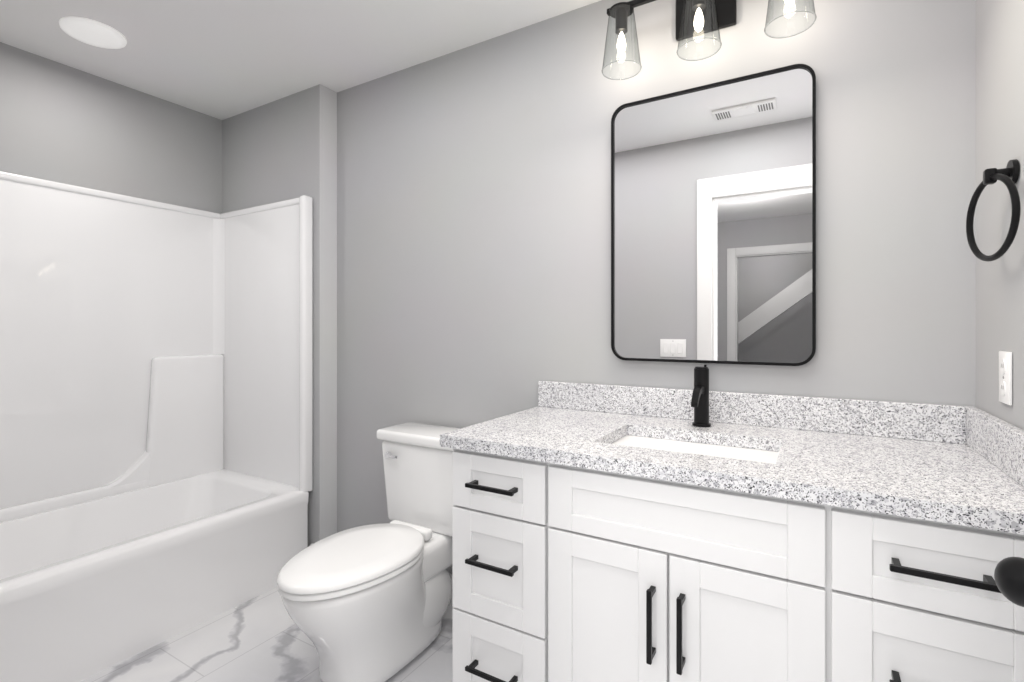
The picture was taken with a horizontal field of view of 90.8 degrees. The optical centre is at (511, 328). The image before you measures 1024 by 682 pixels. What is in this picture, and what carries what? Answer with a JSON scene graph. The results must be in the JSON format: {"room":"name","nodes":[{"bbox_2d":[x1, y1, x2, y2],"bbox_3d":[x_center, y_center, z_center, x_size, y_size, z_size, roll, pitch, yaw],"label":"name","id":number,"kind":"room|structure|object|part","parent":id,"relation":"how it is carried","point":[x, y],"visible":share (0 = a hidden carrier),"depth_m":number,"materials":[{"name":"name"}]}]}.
{"room":"bathroom","nodes":[
{"label":"bathroom","id":0,"kind":"room"},
{"bbox_2d":[0,42,221,213],"bbox_3d":[-2.176,0.000,2.279,0.120,2.440,1.665,0,0,31],"label":"wall","id":1,"kind":"structure","parent":0,"point":[63,123],"depth_m":2.46,"materials":[{"name":"grey paint"}]},
{"bbox_2d":[81,587,452,681],"bbox_3d":[-1.707,1.250,-0.329,3.590,0.060,6.120,0,0,31],"label":"floor","id":2,"kind":"structure","parent":0,"point":[263,637],"depth_m":1.88,"materials":[{"name":"tile"}]},
{"bbox_2d":[0,171,311,681],"bbox_3d":[-1.743,0.278,2.092,0.810,1.884,1.539,0,0,31],"label":"shower","id":3,"kind":"object","parent":2,"relation":"on","point":[155,422],"visible":0.96,"depth_m":2.42,"materials":[{"name":"white plastic"}]},
{"bbox_2d":[0,468,308,681],"bbox_3d":[-1.735,1.015,2.087,0.790,0.410,1.499,0,0,31],"label":"tub","id":4,"kind":"object","parent":3,"relation":"in","point":[89,585],"depth_m":2.09,"materials":[{"name":"white plastic"}]},
{"bbox_2d":[277,422,459,681],"bbox_3d":[-0.476,0.825,1.862,0.472,0.789,0.808,0,0,31],"label":"toilet","id":5,"kind":"object","parent":2,"relation":"on","point":[367,603],"visible":0.88,"depth_m":1.75,"materials":[{"name":"white ceramic"}]},
{"bbox_3d":[-0.536,0.791,1.761,0.380,0.049,0.574,0,0,31],"label":"seat","id":6,"kind":"part","parent":5,"relation":"part of","materials":[{"name":"white plastic"}]},
{"bbox_3d":[-0.503,1.019,1.816,0.364,0.402,0.672,0,0,31],"label":"bowl","id":7,"kind":"part","parent":5,"relation":"part of","materials":[{"name":"white ceramic"}]},
{"bbox_3d":[-0.499,0.530,2.096,0.078,0.026,0.024,0,0,31],"label":"lever","id":8,"kind":"part","parent":5,"relation":"part of","materials":[{"name":"silver metal"}]},
{"bbox_3d":[-0.325,0.627,2.117,0.472,0.395,0.214,0,0,31],"label":"tank","id":9,"kind":"part","parent":5,"relation":"part of","materials":[{"name":"white ceramic"}]},
{"bbox_2d":[440,441,1023,681],"bbox_3d":[0.512,0.782,1.390,1.281,0.877,0.653,0,0,31],"label":"bathroom vanity","id":10,"kind":"object","parent":2,"relation":"on","point":[700,532],"depth_m":1.11,"materials":[{"name":"white paint"}]},
{"bbox_2d":[440,405,1023,524],"bbox_3d":[0.511,0.325,1.403,1.300,0.034,0.633,0,0,31],"label":"countertop","id":11,"kind":"structure","parent":10,"relation":"on","point":[946,478],"depth_m":1.19,"materials":[{"name":"grey stone"}]},
{"bbox_2d":[608,429,779,460],"bbox_3d":[0.484,0.408,1.383,0.500,0.155,0.350,0,0,31],"label":"sink","id":12,"kind":"object","parent":11,"relation":"in","point":[750,450],"depth_m":1.46,"materials":[{"name":"white ceramic"}]},
{"bbox_2d":[688,365,711,428],"bbox_3d":[0.577,0.212,1.559,0.056,0.192,0.141,0,0,31],"label":"faucet","id":13,"kind":"object","parent":11,"relation":"on","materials":[{"name":"black metal"}]},
{"bbox_2d":[222,84,319,546],"bbox_3d":[-1.324,0.000,2.872,0.980,2.440,0.225,0,0,31],"label":"wall","id":14,"kind":"structure","parent":0,"point":[270,152],"depth_m":2.66,"materials":[{"name":"grey paint"}]},
{"bbox_2d":[0,0,600,119],"bbox_3d":[-1.707,-1.250,-0.329,3.590,0.060,6.120,0,0,31],"label":"ceiling","id":15,"kind":"structure","parent":0,"point":[221,59],"depth_m":2.13,"materials":[{"name":"white paint"}]},
{"bbox_2d":[59,16,126,48],"bbox_3d":[-1.723,-1.209,2.083,0.216,0.020,0.216,0,0,31],"label":"recessed light","id":16,"kind":"object","parent":15,"relation":"in","point":[93,32],"visible":1,"depth_m":2.06,"materials":[{"name":"white plastic"}]},
{"bbox_2d":[320,84,336,539],"bbox_3d":[-1.369,0.000,-0.599,2.492,2.440,6.000,0,0,31],"label":"wall","id":17,"kind":"structure","parent":0,"point":[328,311],"depth_m":2.57,"materials":[{"name":"grey paint"}]},
{"bbox_2d":[538,381,963,444],"bbox_3d":[0.658,0.258,1.672,1.278,0.100,0.022,0,0,31],"label":"backsplash","id":18,"kind":"structure","parent":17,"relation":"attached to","point":[918,421],"depth_m":1.55,"materials":[{"name":"grey stone"}]},
{"bbox_2d":[337,0,975,573],"bbox_3d":[0.238,0.000,1.987,2.610,2.440,0.152,0,0,31],"label":"wall","id":19,"kind":"structure","parent":0,"point":[473,234],"depth_m":1.75,"materials":[{"name":"grey paint"}]},
{"bbox_2d":[449,573,452,605],"bbox_3d":[-0.393,1.153,2.302,1.176,0.135,0.014,0,0,31],"label":"baseboard","id":20,"kind":"structure","parent":19,"relation":"attached to","point":[451,601],"depth_m":2.22,"materials":[{"name":"white"}]},
{"bbox_2d":[602,0,655,79],"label":"sconce","id":21,"kind":"object","parent":19,"relation":"attached to","point":[620,11],"depth_m":1.70,"materials":[{"name":"clear glass"}]},
{"bbox_3d":[0.371,-0.973,1.712,0.133,0.201,0.133,0,0,31],"label":"lamp shade","id":22,"kind":"part","parent":21,"relation":"part of","materials":[{"name":"clear glass"}]},
{"bbox_2d":[676,0,736,60],"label":"sconce","id":23,"kind":"object","parent":19,"relation":"attached to","point":[694,18],"depth_m":1.64,"materials":[{"name":"black metal"}]},
{"bbox_3d":[0.586,-0.973,1.584,0.133,0.201,0.133,0,0,31],"label":"lamp shade","id":24,"kind":"part","parent":23,"relation":"part of","materials":[{"name":"clear glass"}]},
{"bbox_3d":[0.639,-0.343,1.678,0.635,0.915,0.030,0,0,31],"label":"mirror","id":25,"kind":"part","parent":19,"relation":"part of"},
{"bbox_2d":[764,0,816,38],"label":"sconce","id":26,"kind":"object","parent":19,"relation":"attached to","point":[788,2],"depth_m":1.48,"materials":[{"name":"clear glass"}]},
{"bbox_3d":[0.801,-0.973,1.456,0.133,0.201,0.133,0,0,31],"label":"lamp shade","id":27,"kind":"part","parent":26,"relation":"part of","materials":[{"name":"clear glass"}]},
{"bbox_2d":[976,0,1023,429],"bbox_3d":[-0.246,0.000,-1.266,0.120,2.440,6.000,0,0,31],"label":"wall","id":28,"kind":"structure","parent":0,"point":[1000,145],"depth_m":1.18,"materials":[{"name":"grey paint"}]},
{"bbox_2d":[966,159,1020,261],"bbox_3d":[1.047,-0.253,1.095,0.063,0.214,0.183,0,0,31],"label":"towel ring","id":29,"kind":"object","parent":28,"relation":"attached to","point":[1008,176],"visible":0.98,"depth_m":1.08,"materials":[{"name":"black metal"}]},
{"bbox_2d":[964,406,1023,484],"bbox_3d":[1.061,0.258,1.077,0.022,0.100,0.633,0,0,31],"label":"backsplash","id":30,"kind":"structure","parent":28,"relation":"attached to","point":[1000,442],"depth_m":1.12,"materials":[{"name":"grey stone"}]},
{"bbox_2d":[999,351,1011,405],"bbox_3d":[1.099,0.110,1.128,0.009,0.116,0.072,0,0,31],"label":"electrical outlet","id":31,"kind":"object","parent":28,"relation":"attached to","point":[1005,377],"visible":1,"depth_m":1.12,"materials":[{"name":"white plastic"}]},
{"bbox_3d":[0.521,0.199,0.302,0.038,2.018,0.750,0,0,31],"label":"door leaf","id":32,"kind":"structure","parent":0,"visible":0},
{"bbox_2d":[994,557,1023,606],"bbox_3d":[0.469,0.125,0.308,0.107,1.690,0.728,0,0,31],"label":"door knob","id":33,"kind":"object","parent":32,"relation":"attached to","point":[1009,575],"depth_m":0.60,"materials":[{"name":"black metal"}]}
]}

